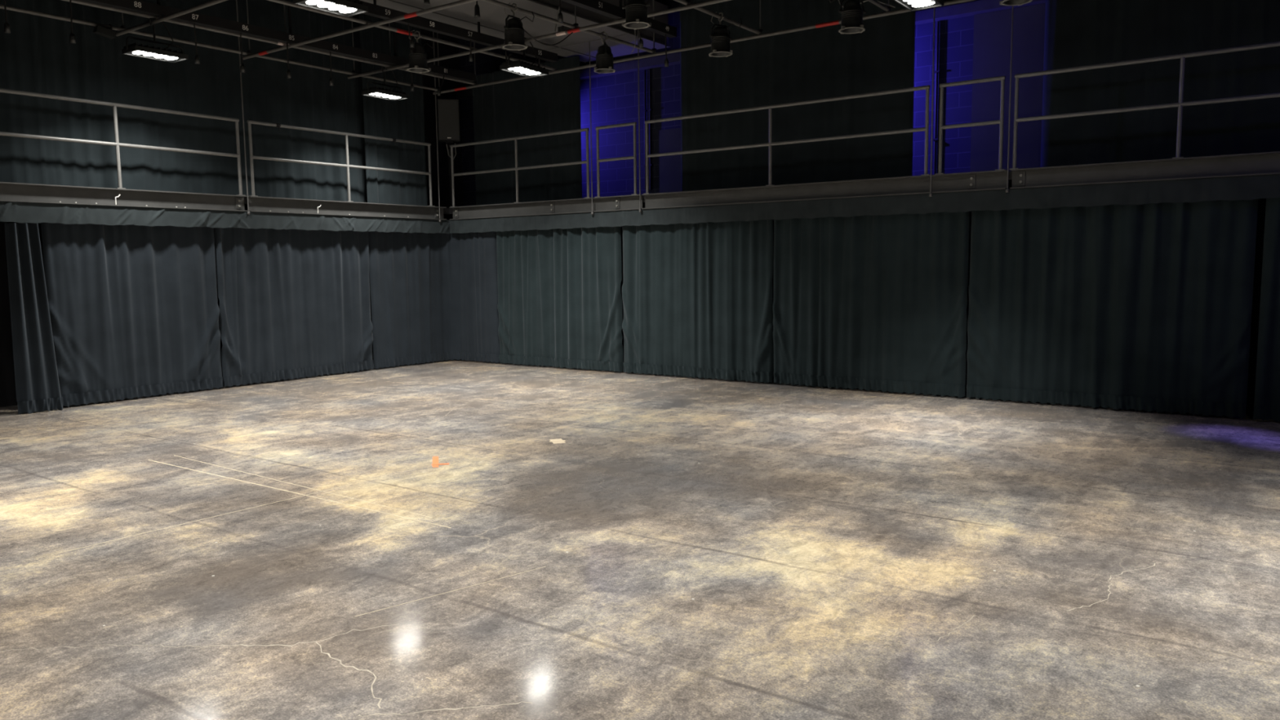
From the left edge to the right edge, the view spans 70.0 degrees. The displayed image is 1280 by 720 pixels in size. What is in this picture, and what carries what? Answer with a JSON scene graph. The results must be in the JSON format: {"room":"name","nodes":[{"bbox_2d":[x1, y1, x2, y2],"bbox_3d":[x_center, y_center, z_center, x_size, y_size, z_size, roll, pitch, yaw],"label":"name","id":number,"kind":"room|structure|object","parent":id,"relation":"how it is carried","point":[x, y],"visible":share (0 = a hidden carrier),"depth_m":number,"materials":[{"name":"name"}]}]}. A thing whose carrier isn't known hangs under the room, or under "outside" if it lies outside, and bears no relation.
{"room":"event venue","nodes":[
{"label":"event venue","id":0,"kind":"room"},
{"bbox_2d":[0,28,463,407],"bbox_3d":[-8.283,-2.660,11.540,0.200,6.600,16.500,4,7,36],"label":"wall","id":1,"kind":"structure","parent":0,"point":[7,382],"depth_m":17.19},
{"bbox_2d":[244,196,453,217],"bbox_3d":[-6.714,-2.259,12.797,0.890,0.100,12.290,4,7,36],"label":"deck","id":2,"kind":"object","parent":1,"relation":"attached to","point":[446,211],"visible":0.11,"depth_m":16.46,"materials":[{"name":"black paint"}]},
{"bbox_2d":[0,182,247,211],"bbox_3d":[-7.824,-1.946,10.429,0.098,0.224,7.120,4,7,36],"label":"channel","id":3,"kind":"object","parent":2,"relation":"attached to","point":[9,191],"visible":1,"depth_m":11.85,"materials":[{"name":"black metal"}]},
{"bbox_2d":[0,88,245,195],"bbox_3d":[-7.438,-2.661,10.893,0.075,1.092,5.750,4,7,36],"label":"railing","id":4,"kind":"object","parent":3,"relation":"on","point":[117,144],"visible":1,"depth_m":11.83,"materials":[{"name":"grey metal"}]},
{"bbox_2d":[40,222,223,406],"bbox_3d":[-6.701,-0.752,12.254,0.114,2.534,2.197,4,7,36],"label":"stage curtain","id":5,"kind":"object","parent":3,"relation":"hanging from","point":[134,310],"visible":0.95,"depth_m":12.19,"materials":[{"name":"black fabric"}]},
{"bbox_2d":[0,201,449,234],"bbox_3d":[-6.645,-1.886,12.000,0.058,0.249,11.020,4,7,36],"label":"valance","id":6,"kind":"object","parent":3,"relation":"hanging from","point":[10,211],"visible":1,"depth_m":12.73,"materials":[{"name":"fabric"}]},
{"bbox_2d":[4,222,62,414],"bbox_3d":[-7.396,-0.503,11.167,0.111,2.311,0.492,4,8,40],"label":"curtain","id":7,"kind":"object","parent":6,"relation":"hanging from","point":[37,388],"visible":1,"depth_m":11.13,"materials":[{"name":"black fabric"}]},
{"bbox_2d":[0,0,367,202],"bbox_3d":[-7.159,-3.817,11.622,0.207,3.244,9.153,3,7,35],"label":"drape","id":8,"kind":"object","parent":2,"relation":"on","point":[37,55],"visible":0.76,"depth_m":12.70,"materials":[{"name":"black fabric"}]},
{"bbox_2d":[248,195,446,219],"bbox_3d":[-4.596,-2.450,14.854,0.098,0.224,3.760,4,7,36],"label":"channel","id":9,"kind":"object","parent":2,"relation":"attached to","point":[256,204],"visible":1,"depth_m":14.64,"materials":[{"name":"black metal"}]},
{"bbox_2d":[213,227,373,386],"bbox_3d":[-5.268,-0.976,14.225,0.122,2.534,2.662,4,7,36],"label":"stage curtain","id":10,"kind":"object","parent":9,"relation":"hanging from","point":[294,304],"visible":0.94,"depth_m":14.10,"materials":[{"name":"black fabric"}]},
{"bbox_2d":[246,120,435,206],"bbox_3d":[-4.673,-3.095,14.678,0.081,1.098,3.475,4,7,36],"label":"railing","id":11,"kind":"object","parent":9,"relation":"on","point":[250,122],"visible":1,"depth_m":14.57,"materials":[{"name":"grey metal"}]},
{"bbox_2d":[358,13,427,205],"bbox_3d":[-4.173,-4.272,15.569,0.089,3.237,1.293,3,7,35],"label":"drape","id":12,"kind":"object","parent":2,"relation":"on","point":[401,119],"visible":0.74,"depth_m":15.58,"materials":[{"name":"black fabric"}]},
{"bbox_2d":[437,95,459,207],"bbox_3d":[-3.500,-3.826,16.812,0.379,2.100,0.455,-2,6,-12],"label":"loudspeaker","id":13,"kind":"object","parent":2,"relation":"on","point":[448,117],"visible":0.88,"depth_m":16.55,"materials":[{"name":"black paint"}]},
{"bbox_2d":[437,99,459,139],"bbox_3d":[-3.463,-4.351,16.547,0.355,0.700,0.016,-2,6,-12],"label":"grille","id":14,"kind":"object","parent":13,"relation":"attached to","point":[448,117],"depth_m":16.54,"materials":[{"name":"black metal"}]},
{"bbox_2d":[293,0,368,17],"bbox_3d":[-3.112,-3.785,9.194,0.340,0.469,0.694,4,7,36],"label":"work light","id":15,"kind":"object","parent":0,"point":[348,8],"visible":1,"depth_m":9.24,"materials":[{"name":"white plastic"}]},
{"bbox_2d":[622,0,651,29],"bbox_3d":[-0.083,-3.957,10.129,0.298,0.520,0.428,-6,8,-40],"label":"pendant light","id":16,"kind":"object","parent":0,"point":[636,14],"visible":1,"depth_m":10.01,"materials":[{"name":"metal"}]},
{"bbox_2d":[0,359,1279,719],"bbox_3d":[-0.941,1.070,6.470,18.000,0.001,16.275,4,7,36],"label":"floor","id":17,"kind":"structure","parent":0,"point":[709,548],"depth_m":5.50,"materials":[{"name":"grey concrete"}]},
{"bbox_2d":[50,484,351,555],"bbox_3d":[-2.962,1.095,6.461,0.006,0.001,2.163,4,7,37],"label":"chalk line","id":18,"kind":"object","parent":17,"relation":"on","point":[350,484],"visible":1,"depth_m":6.28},
{"bbox_2d":[147,459,451,528],"bbox_3d":[-2.880,1.014,7.223,3.981,0.001,0.009,4,7,35],"label":"chalk line","id":19,"kind":"object","parent":17,"relation":"on","point":[148,460],"visible":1,"depth_m":6.95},
{"bbox_2d":[175,455,431,517],"bbox_3d":[-2.901,0.992,7.443,3.688,0.001,0.006,4,8,37],"label":"chalk line","id":20,"kind":"object","parent":17,"relation":"on","point":[175,455],"visible":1,"depth_m":7.20,"materials":[{"name":"white"}]},
{"bbox_2d":[431,456,448,467],"bbox_3d":[-1.777,0.903,8.144,0.149,0.003,0.454,-2,6,-12],"label":"tape mark","id":21,"kind":"object","parent":17,"relation":"on","point":[435,459],"visible":1,"depth_m":8.09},
{"bbox_2d":[355,566,545,616],"bbox_3d":[-0.982,1.234,4.910,1.137,0.001,0.004,-6,8,-39],"label":"chalk line","id":22,"kind":"object","parent":17,"relation":"on","point":[544,566],"visible":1,"depth_m":4.88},
{"bbox_2d":[549,438,565,444],"bbox_3d":[-0.813,0.800,9.014,0.158,0.003,0.228,-2,6,-16],"label":"tape mark","id":23,"kind":"object","parent":17,"relation":"on","point":[560,440],"visible":1,"depth_m":9.00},
{"bbox_2d":[1253,197,1279,422],"bbox_3d":[7.826,-0.540,8.537,3.374,2.534,0.131,4,7,36],"label":"stage curtain","id":24,"kind":"object","parent":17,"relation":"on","point":[1267,388],"visible":1,"depth_m":9.49,"materials":[{"name":"black fabric"}]},
{"bbox_2d":[457,0,1266,405],"bbox_3d":[3.868,-2.939,12.775,18.000,6.600,0.200,4,7,36],"label":"wall","id":25,"kind":"structure","parent":0,"point":[614,98],"depth_m":15.03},
{"bbox_2d":[642,69,647,190],"bbox_3d":[0.082,-3.840,15.279,0.070,1.960,0.046,4,7,36],"label":"conduit","id":26,"kind":"object","parent":25,"relation":"attached to","point":[645,110],"visible":0.79,"depth_m":15.26,"materials":[{"name":"black metal"}]},
{"bbox_2d":[647,68,653,189],"bbox_3d":[0.171,-3.834,15.215,0.070,1.960,0.046,4,7,36],"label":"conduit","id":27,"kind":"object","parent":25,"relation":"attached to","point":[650,109],"visible":0.96,"depth_m":15.19,"materials":[{"name":"black metal"}]},
{"bbox_2d":[658,128,681,192],"bbox_3d":[0.809,-3.203,14.828,1.180,1.130,0.037,4,7,36],"label":"trim","id":28,"kind":"structure","parent":25,"relation":"attached to","point":[669,140],"depth_m":15.02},
{"bbox_2d":[448,171,1012,213],"bbox_3d":[3.825,-2.305,12.002,17.099,0.100,1.190,4,7,36],"label":"deck","id":29,"kind":"object","parent":25,"relation":"attached to","point":[1010,179],"visible":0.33,"depth_m":11.74,"materials":[{"name":"black paint"}]},
{"bbox_2d":[472,55,582,205],"bbox_3d":[-2.030,-3.897,15.951,2.593,2.374,0.067,4,8,37],"label":"drape","id":30,"kind":"object","parent":29,"relation":"on","point":[551,103],"visible":0.88,"depth_m":15.87,"materials":[{"name":"black fabric"}]},
{"bbox_2d":[448,194,643,219],"bbox_3d":[-1.686,-2.521,15.191,4.205,0.224,0.092,4,7,36],"label":"channel","id":31,"kind":"object","parent":29,"relation":"attached to","point":[624,202],"visible":1,"depth_m":15.06,"materials":[{"name":"black metal"}]},
{"bbox_2d":[368,221,500,368],"bbox_3d":[-3.645,-1.193,16.096,2.171,2.534,0.888,-3,6,-20],"label":"stage curtain","id":32,"kind":"object","parent":31,"relation":"hanging from","point":[434,296],"visible":0.94,"depth_m":16.18,"materials":[{"name":"black fabric"}]},
{"bbox_2d":[449,128,589,207],"bbox_3d":[-2.082,-3.199,15.392,3.200,1.092,0.075,4,7,36],"label":"railing","id":33,"kind":"object","parent":31,"relation":"on","point":[516,168],"visible":1,"depth_m":15.34,"materials":[{"name":"grey metal"}]},
{"bbox_2d":[496,226,623,372],"bbox_3d":[-1.412,-1.128,15.218,2.702,2.534,0.117,4,7,35],"label":"stage curtain","id":34,"kind":"object","parent":31,"relation":"hanging from","point":[560,297],"visible":0.98,"depth_m":15.16,"materials":[{"name":"black fabric"}]},
{"bbox_2d":[595,121,636,197],"bbox_3d":[-0.365,-3.090,14.153,0.820,1.092,0.075,4,7,36],"label":"railing","id":35,"kind":"object","parent":31,"relation":"on","point":[597,128],"visible":1,"depth_m":14.09,"materials":[{"name":"grey metal"}]},
{"bbox_2d":[680,0,915,191],"bbox_3d":[2.077,-4.065,12.899,3.632,3.244,0.066,4,7,36],"label":"drape","id":36,"kind":"object","parent":29,"relation":"on","point":[823,62],"visible":0.84,"depth_m":12.85,"materials":[{"name":"black fabric"}]},
{"bbox_2d":[641,169,1007,208],"bbox_3d":[2.202,-2.274,12.383,5.300,0.224,0.092,4,7,36],"label":"channel","id":37,"kind":"object","parent":29,"relation":"attached to","point":[988,180],"visible":0.99,"depth_m":12.12,"materials":[{"name":"black metal"}]},
{"bbox_2d":[622,219,773,382],"bbox_3d":[0.781,-0.990,13.650,2.662,2.534,0.138,4,7,36],"label":"stage curtain","id":38,"kind":"object","parent":37,"relation":"hanging from","point":[697,298],"visible":1,"depth_m":13.56,"materials":[{"name":"black fabric"}]},
{"bbox_2d":[643,84,930,194],"bbox_3d":[1.831,-2.951,12.566,4.355,1.092,0.075,4,7,36],"label":"railing","id":39,"kind":"object","parent":37,"relation":"on","point":[926,129],"visible":1,"depth_m":12.39,"materials":[{"name":"grey metal"}]},
{"bbox_2d":[773,211,969,398],"bbox_3d":[2.956,-0.852,12.081,2.672,2.534,0.123,4,7,36],"label":"stage curtain","id":40,"kind":"object","parent":37,"relation":"hanging from","point":[876,303],"visible":0.98,"depth_m":12.02,"materials":[{"name":"black fabric"}]},
{"bbox_2d":[934,75,1005,174],"bbox_3d":[3.984,-2.814,11.011,0.815,1.092,0.075,4,7,36],"label":"railing","id":41,"kind":"object","parent":37,"relation":"on","point":[1002,78],"visible":1,"depth_m":10.94,"materials":[{"name":"grey metal"}]},
{"bbox_2d":[1009,151,1279,188],"bbox_3d":[6.973,-1.971,8.938,6.385,0.224,0.092,4,7,36],"label":"channel","id":42,"kind":"object","parent":29,"relation":"attached to","point":[1267,162],"visible":1,"depth_m":9.97,"materials":[{"name":"black metal"}]},
{"bbox_2d":[449,173,1279,233],"bbox_3d":[3.060,-1.980,11.759,16.020,0.249,0.039,4,7,36],"label":"valance","id":43,"kind":"object","parent":42,"relation":"hanging from","point":[1262,186],"visible":1,"depth_m":11.44,"materials":[{"name":"fabric"}]},
{"bbox_2d":[966,199,1257,418],"bbox_3d":[5.228,-0.706,10.426,2.922,2.534,0.135,4,7,36],"label":"stage curtain","id":44,"kind":"object","parent":42,"relation":"hanging from","point":[1148,307],"visible":0.99,"depth_m":10.33,"materials":[{"name":"black fabric"}]},
{"bbox_2d":[1008,41,1279,169],"bbox_3d":[6.731,-2.639,9.027,5.850,1.092,0.075,4,7,36],"label":"railing","id":45,"kind":"object","parent":42,"relation":"on","point":[1180,104],"visible":1,"depth_m":9.80,"materials":[{"name":"grey metal"}]},
{"bbox_2d":[1040,0,1279,167],"bbox_3d":[7.246,-3.736,9.165,5.982,3.244,0.064,4,7,36],"label":"drape","id":46,"kind":"object","parent":29,"relation":"on","point":[1078,33],"visible":0.91,"depth_m":10.27,"materials":[{"name":"black fabric"}]},
{"bbox_2d":[456,0,1045,99],"bbox_3d":[3.775,-4.645,12.412,17.900,0.130,0.179,4,7,36],"label":"trim","id":47,"kind":"structure","parent":25,"relation":"attached to","point":[967,9],"depth_m":12.29,"materials":[{"name":"black metal"}]},
{"bbox_2d":[933,21,940,174],"bbox_3d":[4.034,-3.539,12.431,0.070,2.060,0.046,4,7,36],"label":"conduit","id":48,"kind":"object","parent":25,"relation":"attached to","point":[935,139],"visible":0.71,"depth_m":12.42,"materials":[{"name":"black metal"}]},
{"bbox_2d":[969,3,1045,172],"bbox_3d":[4.896,-3.447,11.819,1.170,2.145,0.037,4,7,36],"label":"door","id":49,"kind":"structure","parent":25,"relation":"attached to","point":[992,38],"depth_m":11.87,"materials":[{"name":"blue"}]},
{"bbox_2d":[893,0,943,11],"bbox_3d":[2.802,-3.862,9.234,0.340,0.469,0.694,4,7,36],"label":"work light","id":50,"kind":"object","parent":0,"point":[912,5],"visible":1,"depth_m":9.38,"materials":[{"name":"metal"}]},
{"bbox_3d":[-1.037,-5.529,5.928,18.200,0.100,16.500,4,7,36],"label":"ceiling","id":51,"kind":"structure","parent":0,"visible":0},
{"bbox_2d":[120,13,125,28],"bbox_3d":[-6.665,-5.140,11.681,0.056,1.737,0.040,4,7,36],"label":"hanger","id":52,"kind":"object","parent":51,"relation":"hanging from","point":[122,25],"visible":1,"depth_m":11.75,"materials":[{"name":"black paint"}]},
{"bbox_2d":[4,0,475,95],"bbox_3d":[-5.645,-4.845,11.356,0.102,2.280,9.700,4,7,36],"label":"raceway","id":53,"kind":"object","parent":51,"relation":"hanging from","point":[136,6],"visible":0.91,"depth_m":12.17,"materials":[{"name":"black paint"}]},
{"bbox_2d":[235,0,249,214],"bbox_3d":[-5.721,-4.135,13.093,0.040,4.055,0.035,4,7,36],"label":"rod","id":54,"kind":"object","parent":51,"relation":"hanging from","point":[248,211],"visible":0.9,"depth_m":13.16,"materials":[{"name":"metal"}]},
{"bbox_2d":[0,4,440,91],"bbox_3d":[-7.593,-4.105,10.487,0.048,0.048,13.880,4,7,36],"label":"pipe","id":55,"kind":"object","parent":54,"relation":"hanging from","point":[2,6],"visible":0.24,"depth_m":12.55,"materials":[{"name":"metal"}]},
{"bbox_2d":[93,23,116,39],"bbox_3d":[-6.784,-4.183,11.578,0.114,0.184,0.240,4,7,36],"label":"light","id":56,"kind":"object","parent":55,"relation":"attached to","point":[109,33],"visible":1,"depth_m":11.55,"materials":[{"name":"black metal"}]},
{"bbox_2d":[246,0,252,52],"bbox_3d":[-5.638,-5.301,13.088,0.056,1.737,0.040,4,7,36],"label":"hanger","id":57,"kind":"object","parent":51,"relation":"hanging from","point":[249,51],"visible":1,"depth_m":13.13,"materials":[{"name":"black paint"}]},
{"bbox_2d":[351,16,356,72],"bbox_3d":[-4.581,-5.465,14.537,0.056,1.737,0.040,4,7,36],"label":"hanger","id":58,"kind":"object","parent":51,"relation":"hanging from","point":[353,71],"visible":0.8,"depth_m":14.57,"materials":[{"name":"black paint"}]},
{"bbox_2d":[388,22,391,55],"bbox_3d":[-3.853,-5.419,14.010,0.056,1.737,0.040,4,7,36],"label":"hanger","id":59,"kind":"object","parent":51,"relation":"hanging from","point":[388,23],"visible":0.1,"depth_m":14.06,"materials":[{"name":"black paint"}]},
{"bbox_2d":[432,31,440,222],"bbox_3d":[-3.579,-4.469,16.029,0.040,4.055,0.035,4,7,36],"label":"rod","id":60,"kind":"object","parent":51,"relation":"hanging from","point":[433,32],"visible":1,"depth_m":16.08,"materials":[{"name":"metal"}]},
{"bbox_2d":[436,32,441,88],"bbox_3d":[-3.537,-5.629,15.969,0.056,1.737,0.040,4,7,36],"label":"hanger","id":61,"kind":"object","parent":51,"relation":"hanging from","point":[437,33],"visible":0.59,"depth_m":16.01,"materials":[{"name":"metal"}]},
{"bbox_2d":[473,42,477,82],"bbox_3d":[-2.808,-5.582,15.442,0.056,1.737,0.040,4,7,36],"label":"hanger","id":62,"kind":"object","parent":51,"relation":"hanging from","point":[473,42],"visible":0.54,"depth_m":15.50,"materials":[{"name":"black paint"}]},
{"bbox_2d":[360,0,670,62],"bbox_3d":[-4.669,-5.052,9.004,1.790,1.402,15.100,4,7,36],"label":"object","id":63,"kind":"object","parent":51,"relation":"hanging from","point":[492,19],"visible":0.59,"depth_m":13.18,"materials":[{"name":"black paint"}]},
{"bbox_2d":[423,0,430,4],"bbox_3d":[-2.469,-4.432,10.540,0.080,0.630,0.078,4,7,36],"label":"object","id":64,"kind":"object","parent":63,"relation":"hanging from","point":[425,2],"visible":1,"depth_m":10.55,"materials":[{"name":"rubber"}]},
{"bbox_2d":[351,0,557,77],"bbox_3d":[-4.164,-4.192,10.350,0.102,0.595,9.700,4,7,36],"label":"raceway","id":65,"kind":"object","parent":63,"relation":"attached to","point":[382,12],"visible":0.77,"depth_m":12.46,"materials":[{"name":"black paint"}]},
{"bbox_2d":[474,0,480,17],"bbox_3d":[-2.000,-4.515,11.183,0.080,0.610,0.078,4,7,36],"label":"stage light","id":66,"kind":"object","parent":63,"relation":"hanging from","point":[477,11],"visible":1,"depth_m":11.18,"materials":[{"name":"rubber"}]},
{"bbox_2d":[573,5,578,26],"bbox_3d":[-0.849,-5.228,11.841,0.056,1.737,0.040,4,7,36],"label":"hanger","id":67,"kind":"object","parent":51,"relation":"hanging from","point":[575,24],"visible":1,"depth_m":11.91,"materials":[{"name":"black paint"}]},
{"bbox_2d":[588,41,593,214],"bbox_3d":[-0.769,-3.618,14.325,0.040,2.650,0.035,4,7,36],"label":"rod","id":68,"kind":"object","parent":51,"relation":"hanging from","point":[592,212],"visible":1,"depth_m":14.32,"materials":[{"name":"metal"}]},
{"bbox_2d":[558,0,676,66],"bbox_3d":[-2.264,-4.641,8.633,0.102,2.200,9.250,4,7,36],"label":"raceway","id":69,"kind":"object","parent":51,"relation":"hanging from","point":[606,9],"visible":0.7,"depth_m":11.34,"materials":[{"name":"black paint"}]},
{"bbox_2d":[637,29,641,212],"bbox_3d":[-0.021,-4.269,13.705,0.040,4.055,0.035,4,7,36],"label":"rod","id":70,"kind":"object","parent":51,"relation":"hanging from","point":[640,209],"visible":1,"depth_m":13.78,"materials":[{"name":"metal"}]},
{"bbox_2d":[651,0,656,50],"bbox_3d":[0.196,-5.391,13.273,0.056,1.737,0.040,4,7,36],"label":"hanger","id":71,"kind":"object","parent":51,"relation":"hanging from","point":[654,48],"visible":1,"depth_m":13.34,"materials":[{"name":"black paint"}]},
{"bbox_2d":[481,0,655,53],"bbox_3d":[-3.860,-3.868,7.791,0.048,0.048,13.880,4,7,36],"label":"pipe","id":72,"kind":"object","parent":71,"relation":"hanging from","point":[493,2],"visible":1,"depth_m":11.71,"materials":[{"name":"metal"}]},
{"bbox_2d":[501,2,534,50],"bbox_3d":[-1.456,-4.037,11.046,0.428,0.520,0.298,-3,6,-21],"label":"pendant light","id":73,"kind":"object","parent":72,"relation":"hanging from","point":[514,40],"visible":1,"depth_m":10.95,"materials":[{"name":"metal"}]},
{"bbox_2d":[524,29,573,45],"bbox_3d":[-1.131,-4.073,11.483,0.074,0.285,0.967,4,7,36],"label":"cable","id":74,"kind":"object","parent":73,"relation":"attached to","point":[524,29],"visible":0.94,"depth_m":11.40,"materials":[{"name":"rubber"}]},
{"bbox_2d":[593,31,615,73],"bbox_3d":[-0.459,-4.202,12.498,0.298,0.520,0.428,2,6,23],"label":"pendant light","id":75,"kind":"object","parent":72,"relation":"hanging from","point":[604,56],"visible":1,"depth_m":12.36,"materials":[{"name":"metal"}]},
{"bbox_2d":[928,7,935,196],"bbox_3d":[3.574,-4.040,11.109,0.040,4.055,0.035,4,7,36],"label":"rod","id":76,"kind":"object","parent":51,"relation":"hanging from","point":[930,193],"visible":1,"depth_m":11.20,"materials":[{"name":"metal"}]},
{"bbox_2d":[1005,5,1013,192],"bbox_3d":[4.311,-3.994,10.577,0.040,4.055,0.035,4,7,36],"label":"rod","id":77,"kind":"object","parent":51,"relation":"hanging from","point":[1007,188],"visible":1,"depth_m":10.68,"materials":[{"name":"metal"}]},
{"bbox_3d":[-4.909,-5.254,12.562,0.056,1.737,0.040,4,7,36],"label":"hanger","id":78,"kind":"object","parent":51,"relation":"hanging from","visible":0},
{"bbox_2d":[62,0,476,84],"bbox_3d":[-6.864,-4.059,9.960,0.052,0.052,13.880,4,7,36],"label":"pipe","id":79,"kind":"object","parent":78,"relation":"hanging from","point":[78,2],"visible":0.82,"depth_m":12.15,"materials":[{"name":"metal"}]},
{"bbox_2d":[115,0,226,35],"bbox_3d":[-0.240,-3.791,7.098,16.100,0.048,0.048,4,7,36],"label":"pipe","id":80,"kind":"object","parent":79,"relation":"attached to","point":[213,2],"visible":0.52,"depth_m":10.97,"materials":[{"name":"metal"}]},
{"bbox_2d":[121,17,188,62],"bbox_3d":[-5.955,-3.962,11.210,0.340,0.469,0.694,4,7,36],"label":"work light","id":81,"kind":"object","parent":80,"relation":"hanging from","point":[135,50],"visible":0.98,"depth_m":11.18,"materials":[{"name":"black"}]},
{"bbox_2d":[242,0,478,59],"bbox_3d":[0.787,-3.952,8.506,16.100,0.052,0.052,4,7,36],"label":"pipe","id":82,"kind":"object","parent":79,"relation":"attached to","point":[461,2],"visible":0.94,"depth_m":11.57,"materials":[{"name":"metal"}]},
{"bbox_2d":[346,0,730,79],"bbox_3d":[1.843,-4.117,9.954,16.100,0.052,0.052,4,7,36],"label":"pipe","id":83,"kind":"object","parent":79,"relation":"attached to","point":[710,2],"visible":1,"depth_m":12.04,"materials":[{"name":"metal"}]},
{"bbox_2d":[361,66,408,100],"bbox_3d":[-3.917,-4.284,14.038,0.340,0.469,0.694,3,7,33],"label":"work light","id":84,"kind":"object","parent":83,"relation":"hanging from","point":[382,93],"visible":1,"depth_m":14.01,"materials":[{"name":"metal"}]},
{"bbox_2d":[267,0,556,71],"bbox_3d":[-5.407,-3.966,8.908,0.052,0.052,13.880,4,7,36],"label":"pipe","id":85,"kind":"object","parent":83,"relation":"on","point":[282,2],"visible":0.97,"depth_m":12.01,"materials":[{"name":"metal"}]},
{"bbox_2d":[405,30,433,73],"bbox_3d":[-2.930,-4.149,12.292,0.428,0.520,0.298,-5,8,-38],"label":"pendant light","id":86,"kind":"object","parent":85,"relation":"hanging from","point":[417,55],"visible":0.97,"depth_m":12.18,"materials":[{"name":"metal"}]},
{"bbox_2d":[499,36,548,77],"bbox_3d":[-1.568,-4.139,12.378,0.340,0.469,0.694,3,7,30],"label":"work light","id":87,"kind":"object","parent":83,"relation":"hanging from","point":[517,67],"visible":0.95,"depth_m":12.32,"materials":[{"name":"metal"}]},
{"bbox_2d":[555,0,561,31],"bbox_3d":[-1.073,-4.773,12.007,0.144,0.871,0.014,4,7,36],"label":"cable","id":88,"kind":"object","parent":83,"relation":"on","point":[561,1],"visible":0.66,"depth_m":12.04,"materials":[{"name":"black rubber"}]},
{"bbox_2d":[557,25,572,31],"bbox_3d":[-0.983,-4.343,11.990,0.200,0.075,0.070,4,7,36],"label":"box","id":89,"kind":"object","parent":83,"relation":"attached to","point":[562,28],"visible":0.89,"depth_m":11.97,"materials":[{"name":"black paint"}]},
{"bbox_2d":[631,29,635,53],"bbox_3d":[-0.084,-4.020,11.371,0.080,0.405,0.010,4,7,36],"label":"cable","id":90,"kind":"object","parent":83,"relation":"hanging from","point":[634,29],"visible":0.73,"depth_m":11.36,"materials":[{"name":"black rubber"}]},
{"bbox_2d":[432,0,974,94],"bbox_3d":[2.888,-4.280,11.386,16.100,0.052,0.052,4,7,36],"label":"pipe","id":91,"kind":"object","parent":79,"relation":"attached to","point":[952,2],"visible":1,"depth_m":12.80,"materials":[{"name":"metal"}]},
{"bbox_2d":[860,0,895,8],"bbox_3d":[2.908,-4.395,11.321,0.529,0.155,0.014,4,7,36],"label":"cable","id":92,"kind":"object","parent":91,"relation":"attached to","point":[866,0],"visible":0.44,"depth_m":11.24,"materials":[{"name":"black rubber"}]},
{"bbox_3d":[1.612,-5.301,12.250,0.056,1.737,0.040,4,7,36],"label":"hanger","id":93,"kind":"object","parent":51,"relation":"hanging from","visible":0},
{"bbox_2d":[674,0,762,34],"bbox_3d":[-2.444,-3.778,6.768,0.048,0.048,13.880,4,7,36],"label":"pipe","id":94,"kind":"object","parent":93,"relation":"hanging from","point":[683,2],"visible":1,"depth_m":11.48,"materials":[{"name":"metal"}]},
{"bbox_2d":[708,12,742,57],"bbox_3d":[1.080,-4.118,11.526,0.428,0.520,0.298,-1,6,1],"label":"stage light","id":95,"kind":"object","parent":94,"relation":"hanging from","point":[720,37],"visible":1,"depth_m":11.46,"materials":[{"name":"metal"}]},
{"bbox_3d":[3.062,-5.209,11.203,0.056,1.737,0.040,4,7,36],"label":"hanger","id":96,"kind":"object","parent":51,"relation":"hanging from","visible":0},
{"bbox_2d":[866,0,890,11],"bbox_3d":[-0.994,-3.686,5.721,0.048,0.048,13.880,4,7,36],"label":"pipe","id":97,"kind":"object","parent":96,"relation":"hanging from","point":[877,3],"visible":1,"depth_m":11.03,"materials":[{"name":"metal"}]},
{"bbox_2d":[829,0,866,34],"bbox_3d":[2.357,-4.020,10.440,0.428,0.520,0.298,2,6,21],"label":"stage light","id":98,"kind":"object","parent":97,"relation":"hanging from","point":[852,13],"visible":1,"depth_m":10.34,"materials":[{"name":"metal"}]},
{"bbox_3d":[1.391,-4.628,5.863,0.056,1.737,0.040,4,7,36],"label":"hanger","id":99,"kind":"object","parent":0,"visible":0},
{"bbox_3d":[0.463,-3.593,4.669,0.048,0.048,13.880,4,7,36],"label":"pipe","id":100,"kind":"object","parent":99,"relation":"hanging from","visible":0},
{"bbox_2d":[999,0,1032,5],"bbox_3d":[3.851,-3.929,9.396,0.298,0.520,0.428,-1,6,0],"label":"stage light","id":101,"kind":"object","parent":100,"relation":"hanging from","point":[1006,2],"visible":1,"depth_m":9.45,"materials":[{"name":"metal"}]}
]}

